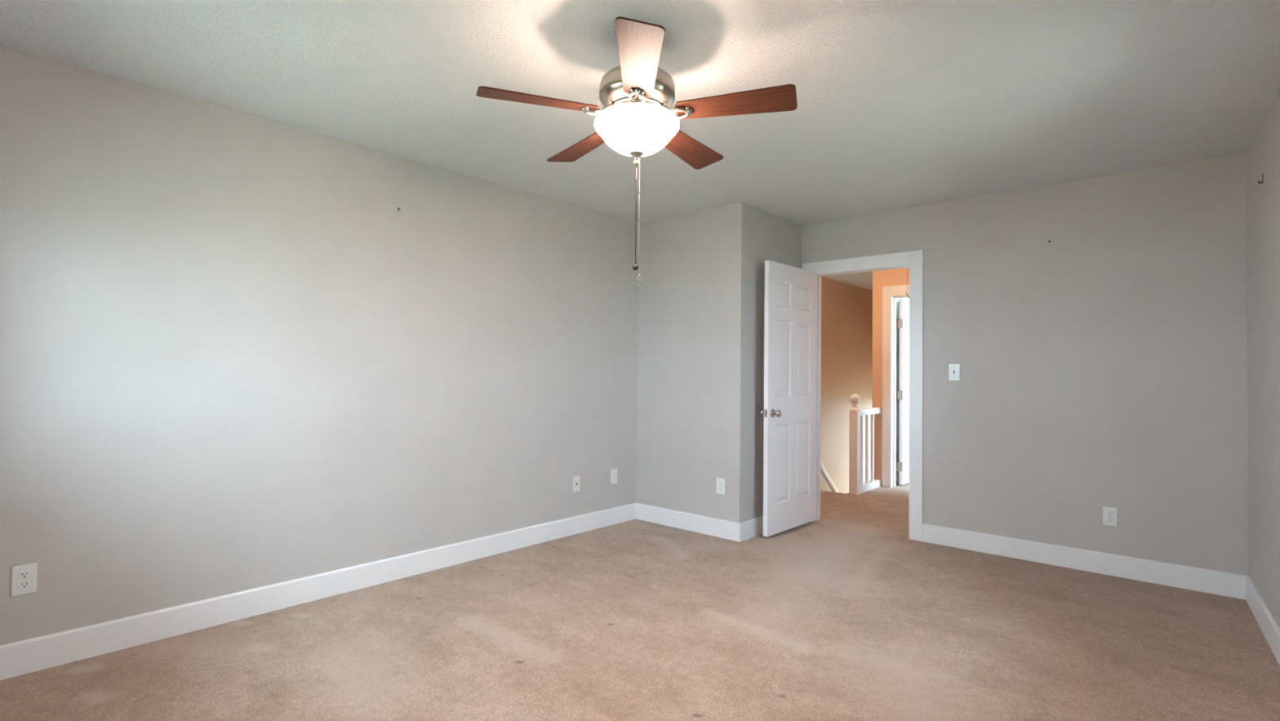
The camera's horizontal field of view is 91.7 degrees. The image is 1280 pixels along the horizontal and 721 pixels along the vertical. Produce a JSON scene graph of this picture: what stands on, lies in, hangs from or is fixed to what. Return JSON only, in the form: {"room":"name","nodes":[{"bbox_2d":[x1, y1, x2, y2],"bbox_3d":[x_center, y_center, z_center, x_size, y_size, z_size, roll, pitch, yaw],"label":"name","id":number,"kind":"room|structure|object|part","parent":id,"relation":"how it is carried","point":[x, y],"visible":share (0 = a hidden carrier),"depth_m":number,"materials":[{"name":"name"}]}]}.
{"room":"empty bedroom","nodes":[
{"label":"empty bedroom","id":0,"kind":"room"},
{"bbox_2d":[0,44,638,644],"bbox_3d":[-1.486,0.034,3.577,0.120,2.440,4.270,0,-1,42],"label":"wall","id":1,"kind":"structure","parent":0,"point":[231,362],"depth_m":3.06,"materials":[{"name":"grey paint"}]},
{"bbox_2d":[10,562,37,596],"bbox_3d":[-2.411,0.858,2.432,0.009,0.115,0.072,0,-1,42],"label":"wall outlet","id":2,"kind":"object","parent":1,"relation":"attached to","point":[24,577],"visible":1,"depth_m":2.43,"materials":[{"name":"white plastic"}]},
{"bbox_2d":[17,580,30,588],"bbox_3d":[-2.410,0.877,2.430,0.004,0.028,0.034,0,-1,42],"label":"receptacle","id":3,"kind":"object","parent":2,"relation":"attached to","point":[21,584],"depth_m":2.43,"materials":[{"name":"white plastic"}]},
{"bbox_2d":[18,570,31,578],"bbox_3d":[-2.409,0.838,2.431,0.004,0.028,0.034,0,-1,42],"label":"receptacle","id":4,"kind":"object","parent":2,"relation":"attached to","point":[22,574],"depth_m":2.43,"materials":[{"name":"white plastic"}]},
{"bbox_2d":[0,502,635,679],"bbox_3d":[-1.412,1.191,3.550,0.015,0.128,4.135,0,-1,42],"label":"baseboard","id":5,"kind":"structure","parent":1,"relation":"attached to","point":[42,652],"depth_m":3.04,"materials":[{"name":"white paint"}]},
{"bbox_2d":[572,475,580,492],"bbox_3d":[-0.469,0.917,4.612,0.016,0.115,0.072,0,-1,42],"label":"cable plate","id":6,"kind":"object","parent":1,"relation":"attached to","point":[576,479],"visible":1,"depth_m":4.61,"materials":[{"name":"beige plastic"}]},
{"bbox_2d":[610,468,617,484],"bbox_3d":[-0.205,0.916,4.915,0.009,0.115,0.072,0,-1,42],"label":"wall outlet","id":7,"kind":"object","parent":1,"relation":"attached to","point":[613,472],"visible":1,"depth_m":4.91,"materials":[{"name":"white plastic"}]},
{"bbox_2d":[0,0,1279,289],"bbox_3d":[2.078,-1.208,4.538,4.345,0.150,10.390,0,-1,42],"label":"ceiling","id":8,"kind":"structure","parent":0,"point":[902,104],"depth_m":2.63,"materials":[{"name":"white paint"}]},
{"bbox_2d":[475,17,797,286],"bbox_3d":[-0.008,-0.733,2.295,1.103,0.925,1.091,0,-1,42],"label":"ceiling fan","id":9,"kind":"object","parent":8,"relation":"hanging from","point":[637,119],"visible":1,"depth_m":2.17,"materials":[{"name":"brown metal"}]},
{"bbox_3d":[-0.350,-0.901,2.154,0.417,0.006,0.142,1,10,-19],"label":"blade","id":10,"kind":"part","parent":9,"relation":"part of","materials":[{"name":"brown wood"}]},
{"bbox_3d":[-0.228,-0.881,2.557,0.142,0.006,0.417,-13,6,-37],"label":"blade","id":11,"kind":"part","parent":9,"relation":"part of","materials":[{"name":"brown wood"}]},
{"bbox_3d":[-0.015,-0.504,2.264,0.005,0.313,0.005,0,-1,19],"label":"chain cord","id":12,"kind":"part","parent":9,"relation":"part of","materials":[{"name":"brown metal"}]},
{"bbox_3d":[-0.012,-0.827,2.270,0.310,0.142,0.310,0,-1,42],"label":"lamp shade","id":13,"kind":"part","parent":9,"relation":"part of","materials":[{"name":"white glass"}]},
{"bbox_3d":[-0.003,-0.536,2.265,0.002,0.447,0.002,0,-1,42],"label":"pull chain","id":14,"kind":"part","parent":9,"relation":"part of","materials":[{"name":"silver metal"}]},
{"bbox_3d":[-0.003,-0.917,1.914,0.142,0.006,0.417,12,-4,0],"label":"blade","id":15,"kind":"part","parent":9,"relation":"part of","materials":[{"name":"brown wood"}]},
{"bbox_3d":[0.193,-0.877,2.566,0.142,0.006,0.417,-14,-11,33],"label":"blade","id":16,"kind":"part","parent":9,"relation":"part of","materials":[{"name":"brown wood"}]},
{"bbox_3d":[0.332,-0.894,2.168,0.417,0.006,0.142,0,-13,17],"label":"blade","id":17,"kind":"part","parent":9,"relation":"part of","materials":[{"name":"brown wood"}]},
{"bbox_2d":[0,481,1279,720],"bbox_3d":[2.082,1.381,4.463,4.265,0.150,10.390,0,-1,42],"label":"floor","id":18,"kind":"structure","parent":0,"point":[842,615],"depth_m":2.73,"materials":[{"name":"beige carpet"}]},
{"bbox_2d":[848,394,881,494],"bbox_3d":[2.354,0.845,6.463,0.104,1.003,0.682,0,-1,42],"label":"stair railing","id":19,"kind":"object","parent":18,"relation":"on","point":[857,486],"visible":1,"depth_m":6.25,"materials":[{"name":"white paint"}]},
{"bbox_3d":[2.161,0.923,6.245,0.084,0.835,0.084,0,-1,42],"label":"newel post","id":20,"kind":"part","parent":19,"relation":"part of","materials":[{"name":"white paint"}]},
{"bbox_3d":[2.381,1.310,6.489,0.072,0.075,0.588,0,-1,42],"label":"shoe rail","id":21,"kind":"part","parent":19,"relation":"part of","materials":[{"name":"white paint"}]},
{"bbox_3d":[2.389,0.532,6.504,0.066,0.061,0.588,0,-1,42],"label":"handrail","id":22,"kind":"part","parent":19,"relation":"part of","materials":[{"name":"white paint"}]},
{"bbox_2d":[635,201,801,523],"bbox_3d":[0.611,0.085,5.185,1.119,2.440,0.922,0,-1,42],"label":"wall","id":23,"kind":"structure","parent":0,"point":[701,292],"depth_m":4.72,"materials":[{"name":"grey paint"}]},
{"bbox_2d":[635,502,741,542],"bbox_3d":[0.339,1.231,4.769,1.014,0.128,0.015,0,-1,42],"label":"baseboard","id":24,"kind":"structure","parent":23,"relation":"attached to","point":[713,526],"depth_m":4.72,"materials":[{"name":"white paint"}]},
{"bbox_2d":[716,477,724,494],"bbox_3d":[0.591,0.921,4.558,0.072,0.115,0.009,0,-1,42],"label":"wall outlet","id":25,"kind":"object","parent":23,"relation":"attached to","point":[720,482],"visible":1,"depth_m":4.55,"materials":[{"name":"white plastic"}]},
{"bbox_2d":[739,515,763,541],"bbox_3d":[1.024,1.238,4.787,0.015,0.128,0.922,0,-1,42],"label":"baseboard","id":26,"kind":"structure","parent":23,"relation":"attached to","point":[753,527],"depth_m":4.55,"materials":[{"name":"white paint"}]},
{"bbox_2d":[820,275,872,493],"bbox_3d":[2.236,1.602,7.875,0.120,5.340,5.078,0,-1,42],"label":"wall","id":27,"kind":"structure","parent":0,"point":[846,308],"depth_m":8.33,"materials":[{"name":"beige paint"}]},
{"bbox_2d":[820,462,838,492],"bbox_3d":[2.704,1.954,8.243,0.090,2.124,2.488,0,-1,42],"label":"stair handrail","id":28,"kind":"object","parent":27,"relation":"attached to","point":[823,471],"visible":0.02,"depth_m":7.82,"materials":[{"name":"white paint"}]},
{"bbox_2d":[871,267,909,482],"bbox_3d":[3.147,0.131,6.314,1.530,2.440,0.120,0,-1,42],"label":"wall","id":29,"kind":"structure","parent":0,"point":[895,277],"depth_m":6.73,"materials":[{"name":"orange paint"}]},
{"bbox_2d":[881,284,909,487],"bbox_3d":[3.000,0.277,6.430,0.925,2.150,0.140,0,-1,42],"label":"door frame","id":30,"kind":"structure","parent":29,"relation":"attached to","point":[889,291],"depth_m":6.65,"materials":[{"name":"white paint"}]},
{"bbox_2d":[896,297,909,482],"bbox_3d":[4.574,0.160,7.100,2.380,2.440,3.190,0,-1,42],"label":"wall","id":31,"kind":"structure","parent":0,"point":[897,299],"depth_m":6.97,"materials":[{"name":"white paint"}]},
{"bbox_2d":[896,298,909,484],"bbox_3d":[3.040,0.343,6.974,0.064,2.000,0.730,0,-1,42],"label":"door","id":32,"kind":"structure","parent":31,"relation":"in","point":[903,323],"depth_m":6.73,"materials":[{"name":"white paint"}]},
{"bbox_2d":[801,153,1248,575],"bbox_3d":[2.436,0.086,4.261,3.076,2.440,0.120,0,-1,42],"label":"wall","id":33,"kind":"structure","parent":0,"point":[1103,362],"depth_m":3.86,"materials":[{"name":"grey paint"}]},
{"bbox_2d":[759,260,817,536],"bbox_3d":[1.169,0.279,4.781,0.169,2.000,0.765,0,-1,43],"label":"door","id":34,"kind":"structure","parent":33,"relation":"in","point":[788,412],"depth_m":4.73,"materials":[{"name":"white paint"}]},
{"bbox_3d":[0.919,0.385,4.588,0.067,0.064,0.064,0,-1,43],"label":"knob","id":35,"kind":"part","parent":34,"relation":"part of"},
{"bbox_3d":[0.910,0.383,4.504,0.023,0.060,0.011,0,-1,43],"label":"latch plate","id":36,"kind":"part","parent":34,"relation":"part of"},
{"bbox_3d":[0.993,0.385,4.518,0.067,0.064,0.064,0,-1,43],"label":"knob","id":37,"kind":"part","parent":34,"relation":"part of","materials":[{"name":"silver metal"}]},
{"bbox_2d":[802,249,923,541],"bbox_3d":[1.738,0.254,4.868,0.954,2.113,0.143,0,-1,42],"label":"door frame","id":38,"kind":"structure","parent":33,"relation":"attached to","point":[914,259],"depth_m":4.55,"materials":[{"name":"white paint"}]},
{"bbox_2d":[948,364,959,380],"bbox_3d":[2.210,0.083,4.369,0.072,0.117,0.019,0,-1,42],"label":"light switch","id":39,"kind":"object","parent":33,"relation":"attached to","point":[953,369],"visible":1,"depth_m":4.37,"materials":[{"name":"white plastic"}]},
{"bbox_2d":[922,523,1248,599],"bbox_3d":[2.674,1.238,3.928,1.687,0.128,0.015,0,-1,42],"label":"baseboard","id":40,"kind":"structure","parent":33,"relation":"attached to","point":[1206,580],"depth_m":3.81,"materials":[{"name":"white paint"}]},
{"bbox_2d":[1102,506,1117,526],"bbox_3d":[2.859,0.948,3.775,0.072,0.115,0.009,0,-1,42],"label":"wall outlet","id":41,"kind":"object","parent":33,"relation":"attached to","point":[1109,513],"visible":1,"depth_m":3.77,"materials":[{"name":"white plastic"}]},
{"bbox_2d":[1106,516,1113,522],"bbox_3d":[2.857,0.968,3.773,0.034,0.028,0.004,0,-1,42],"label":"receptacle","id":42,"kind":"object","parent":41,"relation":"attached to","point":[1109,519],"depth_m":3.77,"materials":[{"name":"white plastic"}]},
{"bbox_2d":[1106,511,1113,515],"bbox_3d":[2.858,0.929,3.774,0.034,0.028,0.004,0,-1,42],"label":"receptacle","id":43,"kind":"object","parent":41,"relation":"attached to","point":[1108,513],"depth_m":3.77,"materials":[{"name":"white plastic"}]},
{"bbox_2d":[1245,86,1279,626],"bbox_3d":[1.755,0.025,1.319,0.120,2.440,5.240,0,-1,38],"label":"wall","id":44,"kind":"structure","parent":0,"point":[1263,153],"depth_m":2.97,"materials":[{"name":"grey paint"}]},
{"bbox_2d":[1245,576,1279,665],"bbox_3d":[1.728,1.182,1.386,0.015,0.128,5.080,0,-1,38],"label":"baseboard","id":45,"kind":"structure","parent":44,"relation":"attached to","point":[1270,628],"depth_m":2.91,"materials":[{"name":"white paint"}]}
]}

